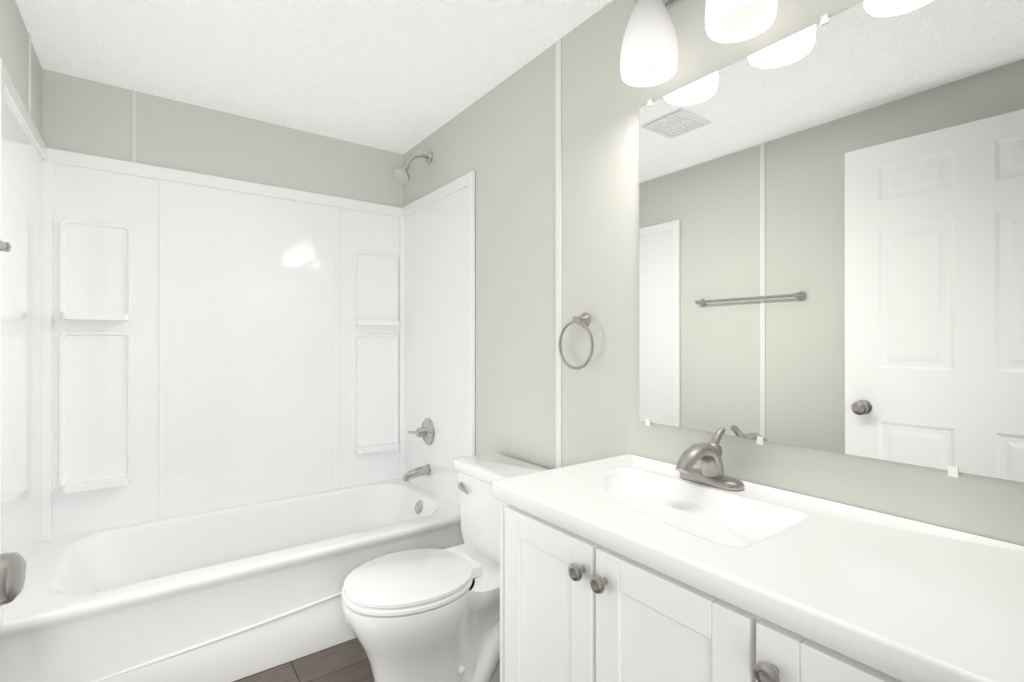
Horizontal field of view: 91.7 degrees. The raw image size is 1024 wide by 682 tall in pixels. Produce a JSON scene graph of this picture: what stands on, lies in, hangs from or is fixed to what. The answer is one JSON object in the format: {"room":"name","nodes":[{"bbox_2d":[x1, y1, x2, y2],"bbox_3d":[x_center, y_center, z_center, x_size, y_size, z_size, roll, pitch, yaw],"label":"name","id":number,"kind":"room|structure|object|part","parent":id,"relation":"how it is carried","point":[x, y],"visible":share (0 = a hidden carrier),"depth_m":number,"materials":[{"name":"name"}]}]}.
{"room":"bathroom","nodes":[
{"label":"bathroom","id":0,"kind":"room"},
{"bbox_2d":[0,0,41,136],"bbox_3d":[-0.773,0.040,0.377,0.120,2.231,3.820,0,0,-36],"label":"wall","id":1,"kind":"structure","parent":0,"point":[13,44],"depth_m":1.62,"materials":[{"name":"grey paint"}]},
{"bbox_2d":[0,240,10,251],"bbox_3d":[-1.105,-0.233,0.990,0.064,0.044,0.603,0,0,-36],"label":"towel bar","id":2,"kind":"object","parent":1,"relation":"attached to","point":[5,246],"visible":1,"depth_m":1.22,"materials":[{"name":"silver metal"}]},
{"bbox_2d":[42,69,402,207],"bbox_3d":[-1.273,0.044,2.452,1.760,2.231,0.120,0,0,-36],"label":"wall","id":3,"kind":"structure","parent":0,"point":[85,116],"depth_m":2.29,"materials":[{"name":"grey paint"}]},
{"bbox_2d":[132,90,135,162],"bbox_3d":[-1.618,-0.917,2.126,0.014,0.310,0.003,0,0,-36],"label":"wall trim strip","id":4,"kind":"structure","parent":3,"relation":"attached to","point":[133,126],"depth_m":2.12,"materials":[{"name":"white wood"}]},
{"bbox_2d":[233,638,373,681],"bbox_3d":[-0.147,1.187,0.907,1.760,0.060,3.940,0,0,-36],"label":"floor","id":5,"kind":"structure","parent":0,"point":[347,661],"depth_m":1.76,"materials":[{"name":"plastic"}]},
{"bbox_2d":[0,58,474,681],"bbox_3d":[-1.006,0.087,2.087,1.517,2.143,0.781,0,0,-36],"label":"tub","id":6,"kind":"object","parent":5,"relation":"on","point":[236,428],"visible":0.9,"depth_m":2.17,"materials":[{"name":"white plastic"}]},
{"bbox_2d":[341,453,548,681],"bbox_3d":[-0.212,0.806,1.665,0.693,0.703,0.472,0,0,-36],"label":"toilet","id":7,"kind":"object","parent":5,"relation":"on","point":[424,615],"visible":0.81,"depth_m":1.55,"materials":[{"name":"white ceramic"}]},
{"bbox_3d":[-0.320,0.757,1.586,0.425,0.038,0.360,0,0,-36],"label":"seat","id":8,"kind":"part","parent":7,"relation":"part of","materials":[{"name":"white plastic"}]},
{"bbox_3d":[-0.185,0.553,1.867,0.020,0.028,0.090,0,0,-36],"label":"lever","id":9,"kind":"part","parent":7,"relation":"part of","materials":[{"name":"silver metal"}]},
{"bbox_3d":[-0.017,0.477,1.808,0.209,0.043,0.472,0,0,-36],"label":"tank lid","id":10,"kind":"part","parent":7,"relation":"part of","materials":[{"name":"white ceramic"}]},
{"bbox_2d":[492,427,1023,681],"bbox_3d":[0.423,0.685,0.970,0.520,0.944,0.961,0,0,-36],"label":"bathroom vanity","id":11,"kind":"object","parent":5,"relation":"on","point":[628,568],"visible":1,"depth_m":0.83,"materials":[{"name":"white paint"}]},
{"bbox_2d":[675,427,744,491],"bbox_3d":[0.453,0.277,1.179,0.176,0.128,0.160,0,0,-36],"label":"faucet","id":12,"kind":"object","parent":11,"relation":"on","point":[710,477],"depth_m":1.17,"materials":[{"name":"silver metal"}]},
{"bbox_2d":[15,0,611,154],"bbox_3d":[-0.147,-1.104,0.911,1.760,0.060,3.940,0,0,-36],"label":"ceiling","id":13,"kind":"structure","parent":0,"point":[403,77],"depth_m":1.85,"materials":[{"name":"white paint"}]},
{"bbox_2d":[403,0,1023,545],"bbox_3d":[0.233,0.043,1.781,0.120,2.231,2.740,0,0,-36],"label":"wall","id":14,"kind":"structure","parent":0,"point":[499,140],"depth_m":1.65,"materials":[{"name":"grey paint"}]},
{"bbox_2d":[28,33,560,467],"bbox_3d":[-0.762,0.043,1.753,1.520,2.231,1.100,0,0,-36],"label":"trim","id":15,"kind":"structure","parent":14,"relation":"attached to","point":[558,248],"depth_m":1.76,"materials":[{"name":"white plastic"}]},
{"bbox_2d":[559,313,593,369],"bbox_3d":[0.223,0.000,1.648,0.050,0.189,0.163,0,0,-36],"label":"towel ring","id":16,"kind":"object","parent":14,"relation":"attached to","point":[583,320],"visible":1,"depth_m":1.64,"materials":[{"name":"silver metal"}]},
{"bbox_2d":[620,0,677,86],"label":"sconce","id":17,"kind":"object","parent":14,"relation":"attached to","point":[649,54],"depth_m":1.28,"materials":[{"name":"white glass"}]},
{"bbox_3d":[0.366,-0.812,1.329,0.150,0.195,0.150,0,0,-36],"label":"lamp shade","id":18,"kind":"part","parent":17,"relation":"part of","materials":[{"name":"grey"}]},
{"bbox_2d":[705,0,777,42],"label":"sconce","id":19,"kind":"object","parent":14,"relation":"attached to","point":[726,21],"depth_m":1.12,"materials":[{"name":"white glass"}]},
{"bbox_3d":[0.516,-0.812,1.123,0.150,0.195,0.150,0,0,-36],"label":"lamp shade","id":20,"kind":"part","parent":19,"relation":"part of","materials":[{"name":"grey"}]},
{"bbox_2d":[639,0,1023,481],"bbox_3d":[0.634,-0.227,1.119,0.008,0.944,0.868,0,0,-36],"label":"mirror","id":21,"kind":"object","parent":14,"relation":"attached to","point":[831,234],"visible":1,"depth_m":1.02,"materials":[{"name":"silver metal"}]},
{"bbox_3d":[0.343,0.040,0.239,1.520,2.231,0.120,0,0,-36],"label":"wall","id":22,"kind":"structure","parent":0,"visible":0},
{"bbox_2d":[0,552,25,605],"bbox_3d":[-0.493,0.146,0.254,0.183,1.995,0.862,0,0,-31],"label":"door knob","id":23,"kind":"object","parent":22,"relation":"in","point":[12,572],"depth_m":0.59,"materials":[{"name":"silver metal"}]}
]}

